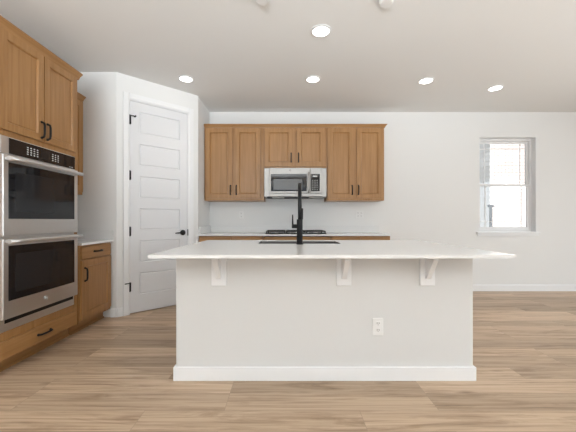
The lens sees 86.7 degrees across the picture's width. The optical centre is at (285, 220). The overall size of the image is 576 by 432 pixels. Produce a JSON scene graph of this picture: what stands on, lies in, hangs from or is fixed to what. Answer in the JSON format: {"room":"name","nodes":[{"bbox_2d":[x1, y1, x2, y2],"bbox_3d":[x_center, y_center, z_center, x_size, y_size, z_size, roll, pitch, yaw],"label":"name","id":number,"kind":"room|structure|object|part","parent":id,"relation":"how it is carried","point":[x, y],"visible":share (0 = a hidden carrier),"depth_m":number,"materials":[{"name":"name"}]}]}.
{"room":"kitchen","nodes":[
{"label":"kitchen","id":0,"kind":"room"},
{"bbox_2d":[77,72,116,316],"bbox_3d":[-2.248,-0.290,3.460,0.705,2.740,0.100,0,0,0],"label":"wall","id":1,"kind":"structure","parent":0,"point":[97,204],"depth_m":3.41,"materials":[{"name":"paint"}]},
{"bbox_2d":[77,231,112,239],"bbox_3d":[-2.261,0.163,3.141,0.671,0.102,0.530,0,0,0],"label":"backsplash","id":2,"kind":"structure","parent":1,"relation":"attached to","point":[88,235],"depth_m":3.39,"materials":[{"name":"white stone"}]},
{"bbox_2d":[110,307,122,316],"bbox_3d":[-1.897,1.030,3.424,0.116,0.100,0.056,0,0,0],"label":"baseboard","id":3,"kind":"structure","parent":1,"relation":"attached to","point":[113,311],"depth_m":3.40,"materials":[{"name":"paint"}]},
{"bbox_2d":[117,72,197,307],"bbox_3d":[-1.566,-0.290,3.772,0.974,2.740,0.100,0,0,-42],"label":"wall","id":4,"kind":"structure","parent":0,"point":[126,83],"depth_m":3.52,"materials":[{"name":"paint"}]},
{"bbox_2d":[123,91,193,315],"bbox_3d":[-1.546,-0.190,3.747,0.837,2.539,0.164,0,0,-42],"label":"door","id":5,"kind":"structure","parent":4,"relation":"attached to","point":[158,136],"depth_m":3.69,"materials":[{"name":"paint"}]},
{"bbox_2d":[198,96,209,241],"bbox_3d":[-1.220,-0.290,4.365,0.100,2.740,0.610,0,0,0],"label":"wall","id":6,"kind":"structure","parent":0,"point":[203,113],"depth_m":4.22,"materials":[{"name":"paint"}]},
{"bbox_2d":[0,0,575,111],"bbox_3d":[1.900,-1.720,0.635,9.300,0.120,8.370,0,0,0],"label":"ceiling","id":7,"kind":"structure","parent":0,"point":[240,55],"depth_m":2.94,"materials":[{"name":"paint"}]},
{"bbox_2d":[178,75,193,82],"bbox_3d":[-1.170,-1.655,3.570,0.184,0.008,0.184,0,0,0],"label":"recessed light","id":8,"kind":"object","parent":7,"relation":"in","point":[184,78],"visible":1,"depth_m":3.56,"materials":[{"name":"paint"}]},
{"bbox_2d":[180,77,191,81],"bbox_3d":[-1.170,-1.657,3.570,0.143,0.004,0.143,0,0,0],"label":"diffuser","id":9,"kind":"object","parent":8,"relation":"attached to","point":[184,79],"depth_m":3.58,"materials":[{"name":"white plastic"}]},
{"bbox_2d":[255,0,268,4],"bbox_3d":[-0.178,-1.645,2.270,0.109,0.028,0.109,0,0,0],"label":"cap","id":10,"kind":"object","parent":7,"relation":"attached to","point":[260,2],"visible":1,"depth_m":2.28,"materials":[{"name":"white plastic"}]},
{"bbox_2d":[305,75,320,82],"bbox_3d":[0.316,-1.655,3.580,0.184,0.008,0.184,0,0,0],"label":"recessed light","id":11,"kind":"object","parent":7,"relation":"in","point":[310,79],"visible":1,"depth_m":3.58,"materials":[{"name":"paint"}]},
{"bbox_2d":[307,77,318,81],"bbox_3d":[0.316,-1.657,3.580,0.143,0.004,0.143,0,0,0],"label":"diffuser","id":12,"kind":"object","parent":11,"relation":"attached to","point":[309,79],"depth_m":3.58,"materials":[{"name":"white plastic"}]},
{"bbox_2d":[310,24,331,37],"bbox_3d":[0.306,-1.655,2.670,0.184,0.008,0.184,0,0,0],"label":"recessed light","id":13,"kind":"object","parent":7,"relation":"in","point":[321,30],"visible":1,"depth_m":2.66,"materials":[{"name":"paint"}]},
{"bbox_2d":[313,27,328,35],"bbox_3d":[0.306,-1.657,2.670,0.143,0.004,0.143,0,0,0],"label":"diffuser","id":14,"kind":"object","parent":13,"relation":"attached to","point":[317,31],"depth_m":2.67,"materials":[{"name":"white plastic"}]},
{"bbox_2d":[379,0,393,7],"bbox_3d":[0.757,-1.645,2.300,0.109,0.028,0.109,0,0,0],"label":"cap","id":15,"kind":"object","parent":7,"relation":"attached to","point":[383,3],"visible":1,"depth_m":2.29,"materials":[{"name":"white plastic"}]},
{"bbox_2d":[417,77,433,84],"bbox_3d":[1.660,-1.655,3.620,0.184,0.008,0.184,0,0,0],"label":"recessed light","id":16,"kind":"object","parent":7,"relation":"in","point":[426,80],"visible":1,"depth_m":3.60,"materials":[{"name":"paint"}]},
{"bbox_2d":[419,79,431,83],"bbox_3d":[1.660,-1.657,3.620,0.143,0.004,0.143,0,0,0],"label":"diffuser","id":17,"kind":"object","parent":16,"relation":"attached to","point":[422,81],"depth_m":3.63,"materials":[{"name":"white plastic"}]},
{"bbox_2d":[486,85,503,90],"bbox_3d":[2.620,-1.655,3.820,0.184,0.008,0.184,0,0,0],"label":"recessed light","id":18,"kind":"object","parent":7,"relation":"in","point":[495,87],"visible":1,"depth_m":3.82,"materials":[{"name":"paint"}]},
{"bbox_2d":[488,86,501,90],"bbox_3d":[2.620,-1.657,3.820,0.143,0.004,0.143,0,0,0],"label":"diffuser","id":19,"kind":"object","parent":18,"relation":"attached to","point":[493,88],"depth_m":3.82,"materials":[{"name":"white plastic"}]},
{"bbox_2d":[0,291,575,431],"bbox_3d":[1.900,1.140,0.635,9.300,0.120,8.370,0,0,0],"label":"floor","id":20,"kind":"structure","parent":0,"point":[113,374],"depth_m":1.93,"materials":[{"name":"brown wood"}]},
{"bbox_2d":[0,26,76,371],"bbox_3d":[-2.253,-0.122,2.455,0.685,2.405,0.830,0,0,0],"label":"tall cabinet","id":21,"kind":"object","parent":20,"relation":"on","point":[38,97],"visible":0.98,"depth_m":2.39,"materials":[{"name":"brown wood"}]},
{"bbox_3d":[-1.955,-0.977,2.264,0.020,0.690,0.375,0,0,0],"label":"door","id":22,"kind":"part","parent":21,"relation":"part of","materials":[{"name":"brown wood"}]},
{"bbox_3d":[-1.955,0.899,2.455,0.020,0.125,0.758,0,0,0],"label":"drawer","id":23,"kind":"part","parent":21,"relation":"part of","materials":[{"name":"brown wood"}]},
{"bbox_3d":[-1.974,-0.172,2.455,0.018,2.305,0.830,0,0,0],"label":"frame","id":24,"kind":"part","parent":21,"relation":"part of","materials":[{"name":"brown wood"}]},
{"bbox_2d":[0,15,82,79],"bbox_3d":[-2.074,-1.358,2.471,0.282,0.064,0.862,0,0,0],"label":"crown molding","id":25,"kind":"structure","parent":21,"relation":"on","point":[8,26],"depth_m":2.38,"materials":[{"name":"brown wood"}]},
{"bbox_2d":[0,135,83,332],"bbox_3d":[-2.194,0.094,2.441,0.663,1.360,0.742,0,0,0],"label":"double oven","id":26,"kind":"object","parent":21,"relation":"in","point":[39,185],"visible":1,"depth_m":2.34,"materials":[{"name":"silver metal"}]},
{"bbox_3d":[-1.948,-0.525,2.441,0.010,0.121,0.738,0,0,0],"label":"control panel","id":27,"kind":"part","parent":26,"relation":"part of","materials":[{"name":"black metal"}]},
{"bbox_3d":[-1.944,-0.524,2.471,0.007,0.111,0.666,0,0,0],"label":"touch glass","id":28,"kind":"part","parent":26,"relation":"part of","materials":[{"name":"black glass"}]},
{"bbox_3d":[-1.929,-0.720,2.426,0.036,0.145,0.020,0,0,0],"label":"handle","id":29,"kind":"part","parent":21,"relation":"part of","materials":[{"name":"black metal"}]},
{"bbox_3d":[-1.928,0.898,2.455,0.036,0.020,0.145,0,0,0],"label":"handle","id":30,"kind":"part","parent":21,"relation":"part of","materials":[{"name":"black metal"}]},
{"bbox_3d":[-1.929,-0.720,2.486,0.036,0.145,0.020,0,0,0],"label":"handle","id":31,"kind":"part","parent":21,"relation":"part of","materials":[{"name":"black metal"}]},
{"bbox_3d":[-1.955,-0.977,2.647,0.020,0.690,0.373,0,0,0],"label":"door","id":32,"kind":"part","parent":21,"relation":"part of","materials":[{"name":"brown wood"}]},
{"bbox_2d":[68,242,110,334],"bbox_3d":[-2.250,0.659,3.139,0.693,0.842,0.525,0,0,0],"label":"base cabinet","id":33,"kind":"object","parent":20,"relation":"on","point":[94,260],"visible":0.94,"depth_m":3.09,"materials":[{"name":"brown wood"}]},
{"bbox_3d":[-1.922,0.520,2.938,0.036,0.145,0.020,0,0,0],"label":"handle","id":34,"kind":"part","parent":33,"relation":"part of","materials":[{"name":"black metal"}]},
{"bbox_3d":[-1.967,0.609,3.139,0.018,0.742,0.525,0,0,0],"label":"frame","id":35,"kind":"part","parent":33,"relation":"part of","materials":[{"name":"brown wood"}]},
{"bbox_2d":[77,231,113,245],"bbox_3d":[-2.260,0.174,3.141,0.673,0.124,0.530,0,0,0],"label":"countertop","id":36,"kind":"structure","parent":33,"relation":"on","point":[90,237],"depth_m":3.39,"materials":[{"name":"white stone"}]},
{"bbox_3d":[-1.948,0.310,3.139,0.020,0.116,0.481,0,0,0],"label":"drawer","id":37,"kind":"part","parent":33,"relation":"part of","materials":[{"name":"brown wood"}]},
{"bbox_3d":[-1.948,0.666,3.139,0.020,0.567,0.481,0,0,0],"label":"door","id":38,"kind":"part","parent":33,"relation":"part of","materials":[{"name":"brown wood"}]},
{"bbox_2d":[199,236,264,241],"bbox_3d":[-0.740,0.644,4.353,0.852,0.872,0.615,0,0,0],"label":"base cabinet","id":39,"kind":"object","parent":20,"relation":"on","point":[201,238],"visible":0.12,"depth_m":4.08,"materials":[{"name":"brown wood"}]},
{"bbox_3d":[-0.949,0.297,4.090,0.410,0.155,0.020,0,0,0],"label":"drawer","id":40,"kind":"part","parent":39,"relation":"part of","materials":[{"name":"brown wood"}]},
{"bbox_3d":[-0.531,0.297,4.090,0.410,0.155,0.020,0,0,0],"label":"drawer","id":41,"kind":"part","parent":39,"relation":"part of","materials":[{"name":"brown wood"}]},
{"bbox_2d":[198,226,391,235],"bbox_3d":[0.123,0.144,4.364,2.583,0.124,0.608,0,0,0],"label":"countertop","id":42,"kind":"structure","parent":39,"relation":"on","point":[203,230],"depth_m":4.65,"materials":[{"name":"white stone"}]},
{"bbox_2d":[265,230,325,233],"bbox_3d":[0.135,0.163,4.385,0.830,0.042,0.470,0,0,0],"label":"gas cooktop","id":43,"kind":"object","parent":42,"relation":"in","point":[267,231],"visible":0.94,"depth_m":4.17,"materials":[{"name":"black metal"}]},
{"bbox_2d":[263,236,329,239],"bbox_3d":[0.143,0.650,4.353,0.910,0.860,0.615,0,0,0],"label":"base cabinet","id":44,"kind":"object","parent":20,"relation":"on","point":[265,237],"visible":0.09,"depth_m":4.08,"materials":[{"name":"brown wood"}]},
{"bbox_3d":[-0.081,0.297,4.090,0.439,0.155,0.020,0,0,0],"label":"drawer","id":45,"kind":"part","parent":44,"relation":"part of","materials":[{"name":"brown wood"}]},
{"bbox_3d":[0.366,0.297,4.090,0.439,0.155,0.020,0,0,0],"label":"drawer","id":46,"kind":"part","parent":44,"relation":"part of","materials":[{"name":"brown wood"}]},
{"bbox_2d":[173,258,475,380],"bbox_3d":[0.261,0.653,2.507,2.040,0.854,1.186,0,0,0],"label":"kitchen island","id":47,"kind":"object","parent":20,"relation":"on","point":[273,319],"depth_m":2.06,"materials":[{"name":"paint"}]},
{"bbox_3d":[-0.452,0.333,1.989,0.100,0.212,0.150,0,0,0],"label":"support bracket","id":48,"kind":"part","parent":47,"relation":"part of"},
{"bbox_3d":[0.261,1.034,2.575,2.040,0.092,1.050,0,0,0],"label":"baseboard","id":49,"kind":"part","parent":47,"relation":"part of","materials":[{"name":"paint"}]},
{"bbox_2d":[148,240,515,257],"bbox_3d":[0.274,0.215,2.507,2.192,0.020,1.385,0,0,0],"label":"island countertop","id":50,"kind":"structure","parent":47,"relation":"on","point":[208,248],"depth_m":2.08,"materials":[{"name":"white stone"}]},
{"bbox_2d":[292,182,302,243],"bbox_3d":[0.100,-0.068,2.726,0.100,0.545,0.260,0,0,0],"label":"faucet","id":51,"kind":"object","parent":50,"relation":"on","point":[299,225],"visible":0.97,"depth_m":2.61,"materials":[{"name":"black metal"}]},
{"bbox_3d":[0.124,-0.176,2.732,0.031,0.330,0.241,0,0,3],"label":"spout","id":52,"kind":"part","parent":51,"relation":"part of","materials":[{"name":"black metal"}]},
{"bbox_2d":[258,241,340,243],"bbox_3d":[0.118,0.323,2.860,0.745,0.234,0.318,0,0,0],"label":"sink","id":53,"kind":"object","parent":50,"relation":"in","point":[260,242],"visible":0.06,"depth_m":3.01,"materials":[{"name":"metal"}]},
{"bbox_3d":[0.390,0.333,1.989,0.100,0.212,0.150,0,0,0],"label":"support bracket","id":54,"kind":"part","parent":47,"relation":"part of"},
{"bbox_2d":[373,318,382,334],"bbox_3d":[0.621,0.718,2.060,0.072,0.117,0.009,0,0,0],"label":"power outlet","id":55,"kind":"object","parent":47,"relation":"attached to","point":[377,322],"visible":1,"depth_m":2.06,"materials":[{"name":"white plastic"}]},
{"bbox_3d":[0.953,0.333,2.057,0.100,0.212,0.014,0,0,0],"label":"plate","id":56,"kind":"part","parent":47,"relation":"part of","materials":[{"name":"paint"}]},
{"bbox_3d":[0.953,0.333,1.989,0.100,0.212,0.150,0,0,0],"label":"support bracket","id":57,"kind":"part","parent":47,"relation":"part of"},
{"bbox_2d":[327,236,389,239],"bbox_3d":[1.000,0.644,4.353,0.800,0.872,0.615,0,0,0],"label":"base cabinet","id":58,"kind":"object","parent":20,"relation":"on","point":[331,237],"visible":0.05,"depth_m":4.08,"materials":[{"name":"brown wood"}]},
{"bbox_3d":[0.804,0.297,4.090,0.384,0.155,0.020,0,0,0],"label":"drawer","id":59,"kind":"part","parent":58,"relation":"part of","materials":[{"name":"brown wood"}]},
{"bbox_3d":[1.196,0.297,4.090,0.384,0.155,0.020,0,0,0],"label":"drawer","id":60,"kind":"part","parent":58,"relation":"part of","materials":[{"name":"brown wood"}]},
{"bbox_2d":[210,112,575,284],"bbox_3d":[1.900,-0.290,4.745,9.000,2.740,0.150,0,0,0],"label":"wall","id":61,"kind":"structure","parent":0,"point":[431,159],"depth_m":4.67,"materials":[{"name":"paint"}]},
{"bbox_2d":[204,128,264,201],"bbox_3d":[-0.740,-0.805,4.487,0.852,1.040,0.362,0,0,0],"label":"upper cabinet","id":62,"kind":"object","parent":61,"relation":"attached to","point":[233,157],"visible":1,"depth_m":4.35,"materials":[{"name":"brown wood"}]},
{"bbox_3d":[-0.957,-0.816,4.350,0.378,1.002,0.020,0,0,0],"label":"door","id":63,"kind":"part","parent":62,"relation":"part of","materials":[{"name":"brown wood"}]},
{"bbox_3d":[-0.545,-0.816,4.350,0.366,1.002,0.020,0,0,0],"label":"door","id":64,"kind":"part","parent":62,"relation":"part of","materials":[{"name":"brown wood"}]},
{"bbox_2d":[239,211,243,218],"bbox_3d":[-0.682,-0.085,4.665,0.072,0.117,0.009,0,0,0],"label":"power outlet","id":65,"kind":"object","parent":61,"relation":"attached to","point":[241,213],"visible":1,"depth_m":4.66,"materials":[{"name":"white plastic"}]},
{"bbox_2d":[264,128,326,167],"bbox_3d":[0.135,-1.039,4.487,0.893,0.572,0.362,0,0,0],"label":"upper cabinet","id":66,"kind":"object","parent":61,"relation":"attached to","point":[283,147],"visible":0.99,"depth_m":4.35,"materials":[{"name":"brown wood"}]},
{"bbox_3d":[-0.105,-1.044,4.350,0.401,0.546,0.020,0,0,0],"label":"door","id":67,"kind":"part","parent":66,"relation":"part of","materials":[{"name":"brown wood"}]},
{"bbox_2d":[264,168,325,198],"bbox_3d":[0.131,-0.525,4.417,0.870,0.413,0.497,0,0,0],"label":"microwave","id":68,"kind":"object","parent":66,"relation":"attached to","point":[279,183],"visible":1,"depth_m":4.21,"materials":[{"name":"metal"}]},
{"bbox_3d":[0.064,-0.327,4.440,0.665,0.010,0.250,0,0,0],"label":"underside panel","id":69,"kind":"part","parent":68,"relation":"part of","materials":[{"name":"black metal"}]},
{"bbox_3d":[0.040,-0.524,4.216,0.497,0.240,0.009,0,0,0],"label":"door glass","id":70,"kind":"part","parent":68,"relation":"part of","materials":[{"name":"grey glass"}]},
{"bbox_3d":[0.312,-0.527,4.193,0.026,0.295,0.051,0,0,0],"label":"handle","id":71,"kind":"part","parent":68,"relation":"part of","materials":[{"name":"metal"}]},
{"bbox_3d":[0.417,-0.553,4.237,0.162,0.353,0.044,0,0,0],"label":"control panel","id":72,"kind":"part","parent":68,"relation":"part of","materials":[{"name":"metal"}]},
{"bbox_2d":[204,124,386,127],"bbox_3d":[0.136,-1.349,4.497,2.603,0.045,0.343,0,0,0],"label":"crown molding","id":73,"kind":"structure","parent":66,"relation":"on","point":[205,125],"depth_m":4.34,"materials":[{"name":"brown wood"}]},
{"bbox_3d":[0.353,-1.044,4.350,0.394,0.546,0.020,0,0,0],"label":"door","id":74,"kind":"part","parent":66,"relation":"part of","materials":[{"name":"brown wood"}]},
{"bbox_2d":[324,128,383,201],"bbox_3d":[0.993,-0.805,4.487,0.819,1.040,0.362,0,0,0],"label":"upper cabinet","id":75,"kind":"object","parent":61,"relation":"attached to","point":[355,156],"visible":0.99,"depth_m":4.35,"materials":[{"name":"brown wood"}]},
{"bbox_3d":[0.780,-0.816,4.350,0.365,1.002,0.020,0,0,0],"label":"door","id":76,"kind":"part","parent":75,"relation":"part of","materials":[{"name":"brown wood"}]},
{"bbox_3d":[1.192,-0.816,4.350,0.366,1.002,0.020,0,0,0],"label":"door","id":77,"kind":"part","parent":75,"relation":"part of","materials":[{"name":"brown wood"}]},
{"bbox_2d":[356,211,362,217],"bbox_3d":[1.125,-0.090,4.665,0.120,0.117,0.009,0,0,0],"label":"power outlet","id":78,"kind":"object","parent":61,"relation":"attached to","point":[359,214],"visible":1,"depth_m":4.66,"materials":[{"name":"white plastic"}]},
{"bbox_2d":[476,137,540,235],"bbox_3d":[3.395,-0.522,4.726,0.964,1.516,0.177,0,0,0],"label":"window","id":79,"kind":"structure","parent":61,"relation":"in","point":[529,143],"depth_m":4.75,"materials":[{"name":"white plastic"}]},
{"bbox_3d":[3.395,-0.887,4.799,0.802,0.704,0.026,0,0,0],"label":"sash","id":80,"kind":"part","parent":79,"relation":"part of","materials":[{"name":"white glass"}]},
{"bbox_3d":[3.395,-0.217,4.771,0.802,0.704,0.026,0,0,0],"label":"sash","id":81,"kind":"part","parent":79,"relation":"part of","materials":[{"name":"glass"}]},
{"bbox_3d":[3.395,0.206,4.654,0.964,0.060,0.032,0,0,0],"label":"sill","id":82,"kind":"part","parent":79,"relation":"part of","materials":[{"name":"paint"}]},
{"bbox_2d":[473,285,575,290],"bbox_3d":[3.905,1.030,4.663,4.990,0.100,0.014,0,0,0],"label":"baseboard","id":83,"kind":"structure","parent":61,"relation":"attached to","point":[475,287],"depth_m":4.66,"materials":[{"name":"paint"}]},
{"label":"outside","id":84,"kind":"structure","parent":0,"visible":0},
{"bbox_3d":[10.000,1.480,17.485,40.000,0.200,25.030,0,0,0],"label":"ground","id":85,"kind":"structure","parent":84,"visible":0},
{"bbox_2d":[487,205,493,226],"bbox_3d":[5.730,0.470,8.530,0.120,1.820,0.120,0,0,0],"label":"post","id":86,"kind":"object","parent":85,"relation":"on","point":[489,206],"visible":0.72,"depth_m":8.50,"materials":[{"name":"metal"}]},
{"bbox_2d":[480,144,525,226],"bbox_3d":[9.500,-2.420,12.500,7.900,7.600,7.800,0,0,0],"label":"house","id":87,"kind":"structure","parent":85,"relation":"on","point":[501,166],"depth_m":9.00,"materials":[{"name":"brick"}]},
{"bbox_3d":[-2.675,-0.290,0.635,0.150,2.740,8.370,0,0,0],"label":"wall","id":88,"kind":"structure","parent":0,"visible":0},
{"bbox_2d":[77,92,85,194],"bbox_3d":[-2.407,-0.831,3.139,0.382,1.091,0.525,0,0,0],"label":"upper cabinet","id":89,"kind":"object","parent":88,"relation":"attached to","point":[80,98],"visible":0.15,"depth_m":3.34,"materials":[{"name":"brown wood"}]},
{"bbox_3d":[-2.260,-0.815,3.139,0.020,1.000,0.485,0,0,0],"label":"door","id":90,"kind":"part","parent":89,"relation":"part of","materials":[{"name":"brown wood"}]},
{"bbox_3d":[-2.250,-1.351,3.139,0.040,0.050,0.525,0,0,0],"label":"crown","id":91,"kind":"part","parent":89,"relation":"part of","materials":[{"name":"brown wood"}]}
]}

